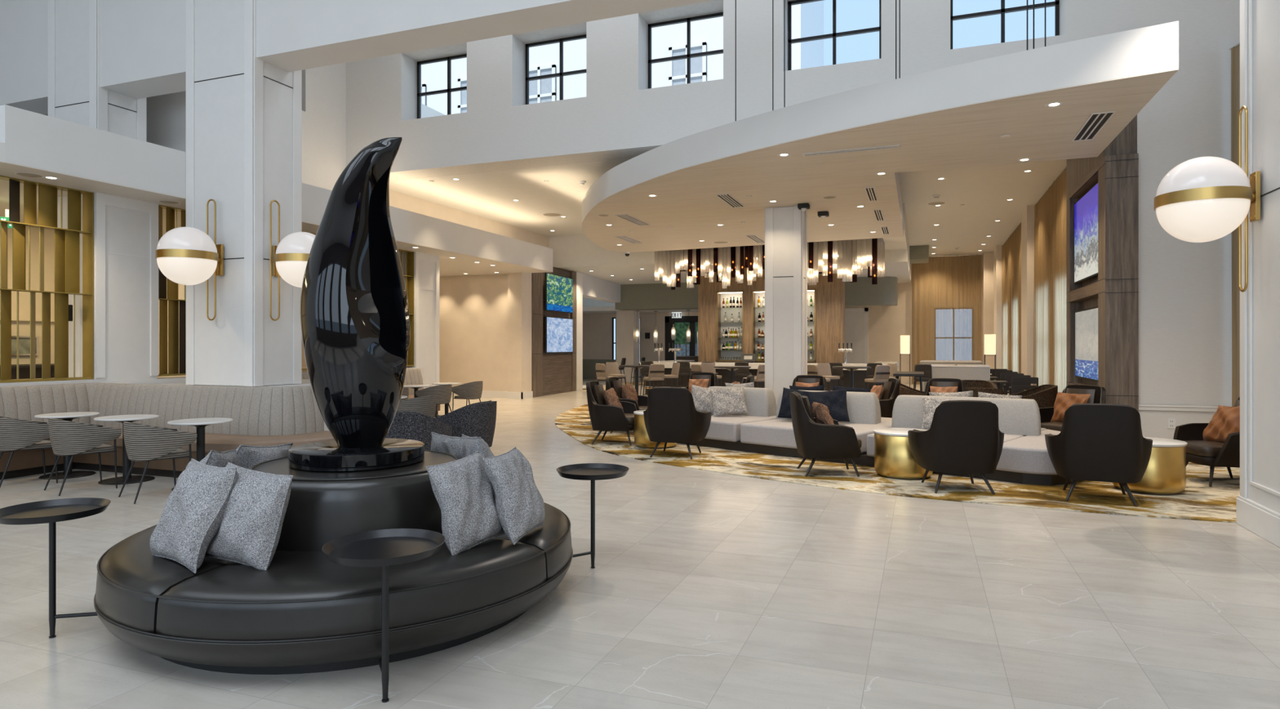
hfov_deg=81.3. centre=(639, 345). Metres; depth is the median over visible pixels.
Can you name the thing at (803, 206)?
ceiling camera
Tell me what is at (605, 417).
lounge armchair
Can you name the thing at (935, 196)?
smoke detector
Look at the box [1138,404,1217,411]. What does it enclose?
trim
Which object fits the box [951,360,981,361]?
cushion
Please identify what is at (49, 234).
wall
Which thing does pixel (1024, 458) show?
sectional sofa
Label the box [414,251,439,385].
trim
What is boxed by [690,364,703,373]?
bar stool
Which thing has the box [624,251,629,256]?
dome camera
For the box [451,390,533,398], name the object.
baseboard
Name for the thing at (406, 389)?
cafe chair
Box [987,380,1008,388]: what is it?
dining table
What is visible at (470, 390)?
cafe chair
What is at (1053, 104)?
recessed light
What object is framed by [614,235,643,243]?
ceiling vent
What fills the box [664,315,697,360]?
door
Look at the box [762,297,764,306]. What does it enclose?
liquor bottle
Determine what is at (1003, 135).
sprinkler cover
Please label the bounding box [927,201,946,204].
ceiling speaker
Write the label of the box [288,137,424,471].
abstract sculpture
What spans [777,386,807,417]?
cushion
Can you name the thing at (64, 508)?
tray
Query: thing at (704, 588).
floor
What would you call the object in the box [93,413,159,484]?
cafe table
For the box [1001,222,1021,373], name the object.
sheer curtain
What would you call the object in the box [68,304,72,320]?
wall thermostat
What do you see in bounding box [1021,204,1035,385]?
wall
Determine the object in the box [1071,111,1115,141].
ceiling vent
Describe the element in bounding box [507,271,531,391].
wall
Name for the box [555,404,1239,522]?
rug
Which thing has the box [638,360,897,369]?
countertop
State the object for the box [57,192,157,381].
wall
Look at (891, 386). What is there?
lounge armchair
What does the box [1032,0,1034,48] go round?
suspension rod
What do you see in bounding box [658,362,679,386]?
bar stool
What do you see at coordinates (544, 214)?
ceiling speaker
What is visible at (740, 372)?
bar stool
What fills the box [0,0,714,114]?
wall
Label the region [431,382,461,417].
cafe table
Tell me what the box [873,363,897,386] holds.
bar stool
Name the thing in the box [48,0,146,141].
column
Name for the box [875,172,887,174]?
recessed light
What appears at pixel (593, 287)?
wall
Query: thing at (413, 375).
banquette
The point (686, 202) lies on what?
ceiling
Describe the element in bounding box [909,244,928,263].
block
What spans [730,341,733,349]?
liquor bottle
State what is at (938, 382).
lounge armchair
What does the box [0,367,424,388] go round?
wall
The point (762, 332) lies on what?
liquor bottle
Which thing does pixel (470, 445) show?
throw pillow
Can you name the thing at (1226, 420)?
cushion
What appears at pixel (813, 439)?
lounge armchair
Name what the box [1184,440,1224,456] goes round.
seat cushion
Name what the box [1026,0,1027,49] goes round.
suspension rod
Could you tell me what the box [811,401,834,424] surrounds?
cushion
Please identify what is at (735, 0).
suspension rod
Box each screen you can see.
[0,175,93,382]
[157,204,186,376]
[302,231,413,370]
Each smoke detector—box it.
[577,180,586,185]
[932,194,940,198]
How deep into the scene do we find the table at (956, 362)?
23.33 m
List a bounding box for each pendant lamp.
[635,310,639,342]
[653,311,657,342]
[671,324,675,339]
[686,310,690,342]
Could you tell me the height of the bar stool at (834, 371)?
1.135 m
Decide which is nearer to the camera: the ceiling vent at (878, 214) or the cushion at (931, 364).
the ceiling vent at (878, 214)
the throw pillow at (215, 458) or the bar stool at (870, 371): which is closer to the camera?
the throw pillow at (215, 458)
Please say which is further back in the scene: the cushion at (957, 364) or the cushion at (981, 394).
the cushion at (957, 364)
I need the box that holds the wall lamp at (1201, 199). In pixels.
[1154,105,1260,292]
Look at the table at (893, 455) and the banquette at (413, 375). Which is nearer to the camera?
the table at (893, 455)
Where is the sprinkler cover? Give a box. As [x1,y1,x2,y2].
[1000,134,1011,137]
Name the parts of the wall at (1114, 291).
cross panel, upright panel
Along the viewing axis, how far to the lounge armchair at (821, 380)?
14.81 m
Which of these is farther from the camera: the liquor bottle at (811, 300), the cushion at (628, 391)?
the liquor bottle at (811, 300)
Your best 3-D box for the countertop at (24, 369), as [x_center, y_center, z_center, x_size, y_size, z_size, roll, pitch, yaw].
[-11.215,0.980,12.471,1.100,1.280,3.500,0,0,21]
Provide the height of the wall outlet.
0.150 m
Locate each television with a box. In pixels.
[544,271,573,313]
[544,315,573,352]
[1074,182,1097,284]
[1075,306,1097,381]
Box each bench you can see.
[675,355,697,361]
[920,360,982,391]
[924,364,990,391]
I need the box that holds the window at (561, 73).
[525,34,586,104]
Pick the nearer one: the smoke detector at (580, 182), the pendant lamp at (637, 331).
the smoke detector at (580, 182)
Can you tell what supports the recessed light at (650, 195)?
in the ceiling at (686, 202)
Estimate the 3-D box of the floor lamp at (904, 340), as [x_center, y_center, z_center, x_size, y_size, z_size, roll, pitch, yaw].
[10.259,0.610,28.835,0.360,2.020,0.360,0,0,21]
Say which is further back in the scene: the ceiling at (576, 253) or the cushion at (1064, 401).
the ceiling at (576, 253)
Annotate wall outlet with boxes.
[1167,417,1175,428]
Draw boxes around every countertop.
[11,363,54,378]
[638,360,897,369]
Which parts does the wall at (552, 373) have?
upright panel, panel, panel, upright panel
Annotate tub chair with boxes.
[385,410,452,450]
[435,400,497,447]
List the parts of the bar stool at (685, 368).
backrest, seat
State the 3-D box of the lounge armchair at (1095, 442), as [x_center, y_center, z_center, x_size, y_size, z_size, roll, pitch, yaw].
[4.827,1.100,7.859,0.970,1.030,0.835,0,0,26]
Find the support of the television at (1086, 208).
attached to the wall at (1114, 291)
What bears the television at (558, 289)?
attached to the wall at (552, 373)
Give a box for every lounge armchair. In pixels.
[586,380,636,444]
[605,376,647,432]
[643,386,711,458]
[684,372,717,388]
[741,374,754,383]
[789,391,862,476]
[792,374,826,391]
[879,377,900,417]
[907,400,1004,494]
[924,377,965,395]
[1039,384,1106,431]
[1044,403,1152,506]
[1173,395,1239,486]
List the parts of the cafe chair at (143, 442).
leg, leg, shell frame, seat frame, seat, leg, leg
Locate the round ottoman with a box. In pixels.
[93,449,573,674]
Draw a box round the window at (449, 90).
[417,53,466,118]
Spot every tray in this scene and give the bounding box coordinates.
[0,497,111,524]
[321,528,445,566]
[555,462,629,479]
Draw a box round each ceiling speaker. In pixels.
[14,172,44,177]
[157,200,180,204]
[542,213,561,216]
[597,213,609,216]
[712,240,728,243]
[822,195,836,199]
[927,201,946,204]
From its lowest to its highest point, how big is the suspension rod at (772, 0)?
4.580 m
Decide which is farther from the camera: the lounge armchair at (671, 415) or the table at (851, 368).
the table at (851, 368)
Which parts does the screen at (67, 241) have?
blade, blade, blade, blade, blade, blade, blade, blade, blade, rail, rail, rail, rail, blade, blade, blade, blade, blade, blade, blade, blade, frame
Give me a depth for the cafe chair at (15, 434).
8.51 m
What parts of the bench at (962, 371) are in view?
trim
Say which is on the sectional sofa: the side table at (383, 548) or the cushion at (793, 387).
the cushion at (793, 387)
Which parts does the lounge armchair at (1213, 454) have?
seat, leg, leg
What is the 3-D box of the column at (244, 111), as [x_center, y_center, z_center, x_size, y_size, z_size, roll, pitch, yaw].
[-5.864,-3.692,10.947,2.308,8.575,1.828,0,0,21]
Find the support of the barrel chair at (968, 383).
on the rug at (1198, 500)
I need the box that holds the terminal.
[741,353,755,362]
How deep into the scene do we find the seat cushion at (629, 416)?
12.08 m
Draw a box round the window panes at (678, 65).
[421,44,706,112]
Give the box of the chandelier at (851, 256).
[654,237,884,289]
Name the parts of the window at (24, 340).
pane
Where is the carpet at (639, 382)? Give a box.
[580,380,645,391]
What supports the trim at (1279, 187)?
attached to the column at (1265, 13)
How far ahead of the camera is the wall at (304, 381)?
11.61 m
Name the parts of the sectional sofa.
seat, backrest, seat, backrest, seat, backrest, seat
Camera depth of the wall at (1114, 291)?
11.24 m
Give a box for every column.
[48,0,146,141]
[155,0,315,386]
[616,310,639,381]
[764,205,807,404]
[1247,0,1279,512]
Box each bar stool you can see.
[595,363,617,390]
[605,361,626,384]
[618,357,626,382]
[630,356,645,385]
[640,360,658,395]
[643,364,664,395]
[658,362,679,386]
[676,360,691,387]
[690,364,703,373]
[701,361,718,386]
[701,362,721,386]
[734,361,751,382]
[754,364,764,387]
[807,364,830,391]
[817,362,839,391]
[826,362,844,391]
[864,364,889,387]
[866,362,882,387]
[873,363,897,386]
[913,364,932,389]
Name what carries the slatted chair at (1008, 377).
on the floor
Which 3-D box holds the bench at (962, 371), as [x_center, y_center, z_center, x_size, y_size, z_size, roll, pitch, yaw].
[8.640,1.065,20.368,1.640,1.110,0.725,0,0,21]
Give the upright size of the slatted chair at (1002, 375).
0.890 m
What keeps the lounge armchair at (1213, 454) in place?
on the rug at (1198, 500)
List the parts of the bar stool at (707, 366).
backrest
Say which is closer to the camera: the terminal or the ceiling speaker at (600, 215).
the ceiling speaker at (600, 215)
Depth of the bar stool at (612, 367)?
21.71 m
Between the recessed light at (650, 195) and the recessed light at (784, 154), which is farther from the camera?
the recessed light at (650, 195)
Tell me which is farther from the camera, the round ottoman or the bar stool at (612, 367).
the bar stool at (612, 367)
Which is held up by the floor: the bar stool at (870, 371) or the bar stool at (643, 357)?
the bar stool at (870, 371)
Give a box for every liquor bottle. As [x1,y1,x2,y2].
[724,311,726,322]
[729,296,732,307]
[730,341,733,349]
[732,296,734,306]
[736,338,738,349]
[757,296,759,306]
[757,328,760,337]
[757,351,760,359]
[760,329,764,337]
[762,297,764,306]
[809,295,812,306]
[809,311,813,320]
[809,328,813,337]
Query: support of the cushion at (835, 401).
on the sectional sofa
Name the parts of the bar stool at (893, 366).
backrest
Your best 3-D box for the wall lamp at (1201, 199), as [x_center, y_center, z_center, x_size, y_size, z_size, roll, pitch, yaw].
[4.936,-1.280,6.531,0.689,1.606,0.708,0,0,-35]
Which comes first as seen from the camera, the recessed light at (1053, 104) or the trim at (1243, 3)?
the trim at (1243, 3)
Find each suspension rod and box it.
[735,0,736,120]
[772,0,773,110]
[783,0,785,106]
[895,0,896,79]
[898,0,900,78]
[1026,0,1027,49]
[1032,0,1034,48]
[1044,0,1045,46]
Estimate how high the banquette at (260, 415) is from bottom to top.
1.090 m
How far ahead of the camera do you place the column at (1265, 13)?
6.31 m
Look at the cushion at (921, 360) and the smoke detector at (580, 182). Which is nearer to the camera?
the smoke detector at (580, 182)
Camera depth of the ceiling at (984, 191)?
18.72 m
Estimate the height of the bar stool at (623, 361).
1.135 m
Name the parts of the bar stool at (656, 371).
seat, backrest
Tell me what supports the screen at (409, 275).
on the wall at (179, 379)
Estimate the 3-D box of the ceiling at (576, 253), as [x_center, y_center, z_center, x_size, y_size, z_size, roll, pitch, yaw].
[3.539,-3.195,27.634,12.080,1.070,12.800,0,0,21]
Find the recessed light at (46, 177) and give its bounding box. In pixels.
[43,176,60,179]
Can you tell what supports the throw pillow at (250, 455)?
on the round ottoman
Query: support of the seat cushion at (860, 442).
on the lounge armchair at (813, 439)
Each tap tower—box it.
[653,342,663,361]
[668,342,681,362]
[838,342,852,363]
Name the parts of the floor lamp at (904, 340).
lamp shade, leg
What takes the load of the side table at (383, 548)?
on the floor
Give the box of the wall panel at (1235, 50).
[1228,42,1239,406]
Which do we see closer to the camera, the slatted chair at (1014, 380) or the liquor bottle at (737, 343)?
the slatted chair at (1014, 380)
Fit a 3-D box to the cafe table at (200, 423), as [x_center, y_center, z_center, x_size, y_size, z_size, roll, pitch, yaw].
[-5.029,1.237,8.529,0.650,0.766,0.650,0,0,-2]
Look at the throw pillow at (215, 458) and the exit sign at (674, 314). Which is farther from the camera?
the exit sign at (674, 314)
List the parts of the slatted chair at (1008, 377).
leg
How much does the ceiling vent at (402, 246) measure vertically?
0.012 m
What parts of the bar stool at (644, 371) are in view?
backrest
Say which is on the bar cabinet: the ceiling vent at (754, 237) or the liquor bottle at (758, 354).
the liquor bottle at (758, 354)
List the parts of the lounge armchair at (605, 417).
leg, leg, seat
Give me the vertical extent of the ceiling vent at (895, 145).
0.012 m
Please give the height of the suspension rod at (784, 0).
4.580 m
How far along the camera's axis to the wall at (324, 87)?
16.09 m
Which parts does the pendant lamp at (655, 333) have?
lamp shade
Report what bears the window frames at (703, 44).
attached to the building
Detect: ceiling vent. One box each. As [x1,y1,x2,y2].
[396,244,417,249]
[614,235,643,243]
[615,213,650,225]
[715,193,744,207]
[745,234,764,243]
[802,144,900,155]
[864,186,878,200]
[872,208,884,221]
[880,226,889,234]
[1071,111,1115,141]
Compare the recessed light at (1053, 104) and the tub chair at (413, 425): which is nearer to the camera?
the recessed light at (1053, 104)
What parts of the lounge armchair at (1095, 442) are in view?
leg, leg, leg, leg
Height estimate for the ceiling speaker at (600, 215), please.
0.008 m
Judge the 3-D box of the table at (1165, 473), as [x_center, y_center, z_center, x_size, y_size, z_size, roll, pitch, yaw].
[5.666,1.331,8.314,0.718,0.555,0.718,0,0,21]
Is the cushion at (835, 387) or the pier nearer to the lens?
the cushion at (835, 387)
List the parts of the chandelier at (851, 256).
ceiling plate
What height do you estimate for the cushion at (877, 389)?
0.432 m
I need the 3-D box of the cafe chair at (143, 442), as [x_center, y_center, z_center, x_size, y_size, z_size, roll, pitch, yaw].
[-5.203,1.212,8.021,0.650,0.820,0.578,0,0,41]
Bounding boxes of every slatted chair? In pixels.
[990,368,1007,380]
[990,369,1012,380]
[994,371,1017,387]
[999,373,1023,390]
[1003,374,1031,395]
[1008,377,1038,394]
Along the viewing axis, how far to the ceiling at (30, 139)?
10.92 m
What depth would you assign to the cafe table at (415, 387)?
15.97 m
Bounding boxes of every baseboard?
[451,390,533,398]
[1235,494,1279,546]
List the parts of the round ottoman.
seat, seat, seat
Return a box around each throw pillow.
[149,457,238,573]
[199,449,243,466]
[204,462,293,569]
[235,442,293,468]
[425,450,505,555]
[431,431,477,458]
[461,433,494,457]
[482,446,544,544]
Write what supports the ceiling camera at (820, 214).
attached to the ceiling at (686, 202)
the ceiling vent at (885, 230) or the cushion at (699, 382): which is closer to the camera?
the cushion at (699, 382)
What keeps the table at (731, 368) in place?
on the floor
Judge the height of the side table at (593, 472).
0.722 m
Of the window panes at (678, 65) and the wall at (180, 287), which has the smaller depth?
the wall at (180, 287)
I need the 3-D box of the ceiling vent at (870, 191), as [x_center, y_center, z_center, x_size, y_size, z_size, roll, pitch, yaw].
[4.397,-2.873,14.149,0.166,0.012,1.316,0,0,21]
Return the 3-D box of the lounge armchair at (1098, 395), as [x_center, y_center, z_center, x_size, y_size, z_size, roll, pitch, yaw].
[6.365,1.100,11.044,0.835,1.030,0.970,0,0,-27]
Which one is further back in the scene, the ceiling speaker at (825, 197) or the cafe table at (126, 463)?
the ceiling speaker at (825, 197)
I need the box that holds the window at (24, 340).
[11,335,38,355]
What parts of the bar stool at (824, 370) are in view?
backrest, seat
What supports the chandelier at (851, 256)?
hanging from the ceiling at (576, 253)
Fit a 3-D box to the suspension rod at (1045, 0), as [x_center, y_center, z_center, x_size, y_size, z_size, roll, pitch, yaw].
[5.114,-5.680,9.399,0.060,4.580,0.060,0,0,21]
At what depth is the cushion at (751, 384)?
13.14 m
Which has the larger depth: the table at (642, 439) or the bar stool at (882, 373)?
the bar stool at (882, 373)
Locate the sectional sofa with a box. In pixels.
[676,386,1078,484]
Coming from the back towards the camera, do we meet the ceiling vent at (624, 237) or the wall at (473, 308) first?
the wall at (473, 308)
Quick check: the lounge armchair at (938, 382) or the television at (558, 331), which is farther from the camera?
the television at (558, 331)
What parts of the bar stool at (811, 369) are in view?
backrest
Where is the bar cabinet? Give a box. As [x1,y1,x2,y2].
[697,264,844,363]
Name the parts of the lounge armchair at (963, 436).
leg, leg, leg, leg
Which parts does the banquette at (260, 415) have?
panel, backrest, seat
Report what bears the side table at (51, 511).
on the floor
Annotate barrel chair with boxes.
[898,382,924,395]
[961,379,997,388]
[965,386,1004,396]
[1008,384,1057,408]
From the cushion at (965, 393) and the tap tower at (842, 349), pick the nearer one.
the cushion at (965, 393)
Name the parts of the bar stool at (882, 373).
seat frame, seat, backrest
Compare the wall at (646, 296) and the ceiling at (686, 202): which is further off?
the wall at (646, 296)
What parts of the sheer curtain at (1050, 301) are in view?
rail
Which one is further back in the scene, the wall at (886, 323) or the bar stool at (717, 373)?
the wall at (886, 323)
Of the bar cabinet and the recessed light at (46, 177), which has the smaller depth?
the recessed light at (46, 177)
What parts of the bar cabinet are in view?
brass frame, brass frame, panel, brass frame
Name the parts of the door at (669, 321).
handle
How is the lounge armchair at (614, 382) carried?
on the rug at (1198, 500)
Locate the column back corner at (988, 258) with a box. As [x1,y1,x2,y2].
[982,252,994,374]
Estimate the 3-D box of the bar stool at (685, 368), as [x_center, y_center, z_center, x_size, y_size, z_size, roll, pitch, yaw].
[1.426,1.054,23.428,0.484,1.135,0.527,0,0,21]
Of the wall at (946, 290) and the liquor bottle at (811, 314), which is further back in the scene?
the wall at (946, 290)
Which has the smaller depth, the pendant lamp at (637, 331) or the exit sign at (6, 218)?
the exit sign at (6, 218)
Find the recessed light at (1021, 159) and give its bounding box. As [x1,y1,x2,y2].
[1017,158,1031,161]
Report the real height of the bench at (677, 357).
1.210 m
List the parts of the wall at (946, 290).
rail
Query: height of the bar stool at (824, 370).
1.135 m
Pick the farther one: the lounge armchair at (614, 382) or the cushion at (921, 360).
the cushion at (921, 360)
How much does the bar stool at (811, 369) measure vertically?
1.135 m
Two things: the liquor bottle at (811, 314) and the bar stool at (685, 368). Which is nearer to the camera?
the bar stool at (685, 368)
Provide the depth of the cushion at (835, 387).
11.86 m
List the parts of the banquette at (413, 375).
backrest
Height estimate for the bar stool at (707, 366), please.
1.135 m
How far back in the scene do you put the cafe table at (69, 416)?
9.26 m
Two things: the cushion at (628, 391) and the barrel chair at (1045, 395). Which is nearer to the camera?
the cushion at (628, 391)
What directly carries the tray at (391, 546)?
on the side table at (383, 548)
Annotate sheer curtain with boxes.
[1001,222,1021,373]
[1033,165,1066,392]
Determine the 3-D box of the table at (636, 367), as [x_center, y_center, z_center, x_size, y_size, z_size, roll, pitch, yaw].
[-0.091,1.078,20.828,0.980,1.060,0.980,0,0,21]
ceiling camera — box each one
[797,203,809,211]
[817,210,829,218]
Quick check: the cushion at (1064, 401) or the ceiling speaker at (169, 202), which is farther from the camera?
the ceiling speaker at (169, 202)
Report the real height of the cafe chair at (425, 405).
0.820 m
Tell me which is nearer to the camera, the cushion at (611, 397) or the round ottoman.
the round ottoman
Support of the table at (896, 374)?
on the rug at (1198, 500)
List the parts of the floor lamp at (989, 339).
lamp shade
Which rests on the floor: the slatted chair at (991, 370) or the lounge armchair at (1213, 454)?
the slatted chair at (991, 370)
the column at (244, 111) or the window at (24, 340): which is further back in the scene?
the window at (24, 340)
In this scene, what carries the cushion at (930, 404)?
on the sectional sofa
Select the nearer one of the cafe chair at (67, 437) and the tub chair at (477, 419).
the cafe chair at (67, 437)
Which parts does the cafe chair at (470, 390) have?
leg, seat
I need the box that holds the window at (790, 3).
[787,0,880,70]
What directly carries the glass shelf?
attached to the bar cabinet
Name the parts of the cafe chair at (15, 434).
leg, shell frame, seat frame, seat, leg, leg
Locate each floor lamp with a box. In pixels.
[899,335,910,386]
[983,333,995,368]
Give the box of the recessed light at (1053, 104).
[1044,102,1063,106]
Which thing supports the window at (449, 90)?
in the wall at (619, 117)
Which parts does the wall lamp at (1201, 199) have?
globe, globe, loop rod, wall plate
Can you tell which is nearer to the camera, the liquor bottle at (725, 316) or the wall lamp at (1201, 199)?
the wall lamp at (1201, 199)
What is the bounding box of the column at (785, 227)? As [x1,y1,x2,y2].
[764,205,807,404]
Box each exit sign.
[0,208,12,228]
[671,311,681,317]
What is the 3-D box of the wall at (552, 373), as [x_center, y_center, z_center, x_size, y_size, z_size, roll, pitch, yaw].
[-2.980,-0.515,25.087,0.344,4.270,3.570,0,0,17]
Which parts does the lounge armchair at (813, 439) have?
leg, leg, leg, leg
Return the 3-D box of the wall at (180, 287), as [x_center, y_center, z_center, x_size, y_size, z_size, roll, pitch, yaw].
[-9.265,-0.310,14.941,3.300,3.860,0.200,0,0,21]
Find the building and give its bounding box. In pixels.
[421,0,823,115]
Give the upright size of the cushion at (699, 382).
0.414 m
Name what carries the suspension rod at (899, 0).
hanging from the ceiling
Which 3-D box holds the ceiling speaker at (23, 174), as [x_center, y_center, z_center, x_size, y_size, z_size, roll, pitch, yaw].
[-7.996,-2.235,9.758,0.304,0.008,0.304,0,0,21]
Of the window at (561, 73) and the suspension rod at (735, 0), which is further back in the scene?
the window at (561, 73)
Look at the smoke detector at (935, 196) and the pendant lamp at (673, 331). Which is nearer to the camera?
the smoke detector at (935, 196)
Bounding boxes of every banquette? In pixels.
[0,382,334,479]
[302,368,439,414]
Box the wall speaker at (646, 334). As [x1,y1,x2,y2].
[644,332,649,338]
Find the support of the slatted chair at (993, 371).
on the floor
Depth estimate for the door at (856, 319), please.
32.20 m
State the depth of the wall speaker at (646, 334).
35.53 m
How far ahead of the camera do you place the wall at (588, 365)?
36.65 m
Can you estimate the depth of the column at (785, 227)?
15.46 m
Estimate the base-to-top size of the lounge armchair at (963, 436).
1.030 m
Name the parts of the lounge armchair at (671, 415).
leg, leg, leg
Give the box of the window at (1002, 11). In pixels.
[950,0,1059,49]
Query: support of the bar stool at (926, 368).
on the floor
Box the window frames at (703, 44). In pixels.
[421,41,706,113]
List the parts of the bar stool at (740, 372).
backrest, seat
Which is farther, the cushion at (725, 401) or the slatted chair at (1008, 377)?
the slatted chair at (1008, 377)
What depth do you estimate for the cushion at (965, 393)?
10.70 m
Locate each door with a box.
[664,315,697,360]
[844,307,868,363]
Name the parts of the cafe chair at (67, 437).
leg, leg, seat frame, seat, leg, leg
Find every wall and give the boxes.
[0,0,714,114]
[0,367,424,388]
[7,226,307,371]
[44,103,444,118]
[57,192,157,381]
[146,91,184,151]
[157,233,186,377]
[159,378,329,431]
[184,62,549,247]
[346,0,1239,439]
[439,273,507,391]
[507,271,531,391]
[531,266,576,397]
[582,254,982,383]
[582,273,620,302]
[582,359,616,378]
[615,275,897,310]
[911,253,982,384]
[994,244,1002,368]
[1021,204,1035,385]
[1066,114,1138,411]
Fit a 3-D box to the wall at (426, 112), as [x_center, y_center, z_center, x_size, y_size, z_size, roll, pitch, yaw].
[-10.211,-3.280,18.239,0.400,9.800,41.900,0,0,21]
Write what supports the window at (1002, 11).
in the wall at (619, 117)
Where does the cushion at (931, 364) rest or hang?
on the bench at (962, 371)
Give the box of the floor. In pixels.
[0,378,1279,708]
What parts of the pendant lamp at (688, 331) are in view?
lamp shade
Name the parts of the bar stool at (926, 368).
seat, backrest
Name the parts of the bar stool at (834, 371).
backrest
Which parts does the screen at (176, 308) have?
blade, blade, blade, blade, rail, rail, rail, blade, blade, blade, blade, blade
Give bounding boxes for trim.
[95,192,158,377]
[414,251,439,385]
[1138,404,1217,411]
[1240,0,1279,497]
[1260,186,1279,196]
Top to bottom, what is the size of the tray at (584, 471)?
0.039 m
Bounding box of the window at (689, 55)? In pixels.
[648,12,723,88]
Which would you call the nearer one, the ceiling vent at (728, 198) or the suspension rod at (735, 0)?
the suspension rod at (735, 0)
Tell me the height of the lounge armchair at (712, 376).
1.030 m
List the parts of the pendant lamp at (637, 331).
lamp shade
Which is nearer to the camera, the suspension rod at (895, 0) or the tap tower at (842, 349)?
the suspension rod at (895, 0)
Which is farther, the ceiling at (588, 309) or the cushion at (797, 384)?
the ceiling at (588, 309)
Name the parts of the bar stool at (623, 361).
backrest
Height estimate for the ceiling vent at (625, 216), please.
0.012 m
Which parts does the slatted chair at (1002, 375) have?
leg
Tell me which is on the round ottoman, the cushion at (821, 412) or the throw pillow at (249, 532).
the throw pillow at (249, 532)
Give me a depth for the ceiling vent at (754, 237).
20.05 m
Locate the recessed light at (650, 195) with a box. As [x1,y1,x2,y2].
[647,194,657,196]
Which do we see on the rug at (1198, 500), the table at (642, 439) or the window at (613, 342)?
the table at (642, 439)
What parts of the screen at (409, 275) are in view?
rail, blade, blade, blade, frame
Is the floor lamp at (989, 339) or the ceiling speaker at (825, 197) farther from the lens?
the floor lamp at (989, 339)
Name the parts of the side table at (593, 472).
leg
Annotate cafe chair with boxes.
[0,416,57,487]
[44,417,121,495]
[118,421,196,503]
[397,395,436,417]
[400,386,408,401]
[415,383,452,417]
[451,380,482,410]
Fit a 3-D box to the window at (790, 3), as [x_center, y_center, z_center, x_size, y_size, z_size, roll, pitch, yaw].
[3.470,-5.535,13.292,1.640,1.450,0.060,0,0,21]
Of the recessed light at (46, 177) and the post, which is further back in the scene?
the post
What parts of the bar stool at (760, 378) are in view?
seat, backrest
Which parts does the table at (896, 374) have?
frame leg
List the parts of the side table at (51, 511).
leg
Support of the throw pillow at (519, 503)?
on the round ottoman
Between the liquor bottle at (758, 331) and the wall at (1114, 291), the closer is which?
the wall at (1114, 291)
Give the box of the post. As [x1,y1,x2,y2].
[576,271,582,391]
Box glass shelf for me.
[719,306,742,308]
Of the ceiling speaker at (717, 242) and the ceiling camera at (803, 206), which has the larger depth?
the ceiling speaker at (717, 242)
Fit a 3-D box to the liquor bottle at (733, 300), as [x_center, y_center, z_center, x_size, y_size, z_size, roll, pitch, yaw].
[3.154,-1.466,25.069,0.087,0.371,0.085,0,0,21]
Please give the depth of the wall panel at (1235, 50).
10.58 m
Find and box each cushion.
[603,387,622,407]
[621,382,638,403]
[624,413,634,423]
[638,405,647,409]
[688,378,709,392]
[691,384,722,413]
[709,386,747,416]
[724,382,754,386]
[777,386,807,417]
[789,384,824,391]
[795,381,818,386]
[806,388,849,421]
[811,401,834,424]
[832,385,871,391]
[857,437,862,448]
[870,384,883,399]
[920,360,949,360]
[921,395,965,427]
[928,390,973,396]
[929,386,957,392]
[931,364,955,365]
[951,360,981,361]
[956,364,988,365]
[977,391,1022,398]
[1040,421,1062,431]
[1050,391,1091,421]
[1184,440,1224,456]
[1202,404,1239,441]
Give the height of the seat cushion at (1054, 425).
0.137 m
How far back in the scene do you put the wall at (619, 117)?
13.08 m
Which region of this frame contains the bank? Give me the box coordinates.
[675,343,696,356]
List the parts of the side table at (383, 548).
leg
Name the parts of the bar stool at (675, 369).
seat, backrest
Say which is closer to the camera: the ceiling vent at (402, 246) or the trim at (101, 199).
the trim at (101, 199)
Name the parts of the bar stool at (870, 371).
backrest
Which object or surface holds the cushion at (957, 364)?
on the bench at (962, 371)
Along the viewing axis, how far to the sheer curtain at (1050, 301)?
16.87 m
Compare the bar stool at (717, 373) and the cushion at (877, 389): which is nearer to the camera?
the cushion at (877, 389)
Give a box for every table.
[0,497,111,638]
[34,411,99,479]
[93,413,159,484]
[167,417,233,489]
[321,528,445,702]
[404,384,431,397]
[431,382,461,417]
[555,462,629,568]
[619,364,649,395]
[633,409,676,448]
[714,365,751,382]
[832,365,871,387]
[873,427,933,479]
[893,371,924,391]
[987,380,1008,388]
[1112,436,1187,493]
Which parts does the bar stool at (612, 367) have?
backrest, seat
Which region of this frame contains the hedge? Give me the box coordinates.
[675,322,697,344]
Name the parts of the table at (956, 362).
trim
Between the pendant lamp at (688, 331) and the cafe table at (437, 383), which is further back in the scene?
the pendant lamp at (688, 331)
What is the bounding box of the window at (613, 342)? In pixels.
[612,317,616,359]
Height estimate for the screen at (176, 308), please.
2.725 m
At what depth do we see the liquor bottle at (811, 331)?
24.19 m
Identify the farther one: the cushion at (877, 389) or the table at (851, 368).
the table at (851, 368)
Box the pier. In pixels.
[399,251,435,388]
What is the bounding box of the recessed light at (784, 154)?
[777,152,790,156]
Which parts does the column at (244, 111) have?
globe, globe, globe wall lamp, loop rod, wall plate, loop rod, wall plate, globe, globe wall lamp, globe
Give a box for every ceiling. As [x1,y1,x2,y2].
[0,104,552,276]
[389,157,1066,256]
[549,203,911,284]
[582,20,1178,252]
[582,306,697,313]
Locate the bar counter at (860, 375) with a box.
[638,360,897,394]
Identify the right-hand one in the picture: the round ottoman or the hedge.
the hedge
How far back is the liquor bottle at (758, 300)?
24.74 m
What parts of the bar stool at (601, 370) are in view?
backrest, seat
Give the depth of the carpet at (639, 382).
30.83 m
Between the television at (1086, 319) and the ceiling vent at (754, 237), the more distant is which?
the ceiling vent at (754, 237)
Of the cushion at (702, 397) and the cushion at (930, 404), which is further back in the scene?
the cushion at (702, 397)
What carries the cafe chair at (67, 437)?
on the floor

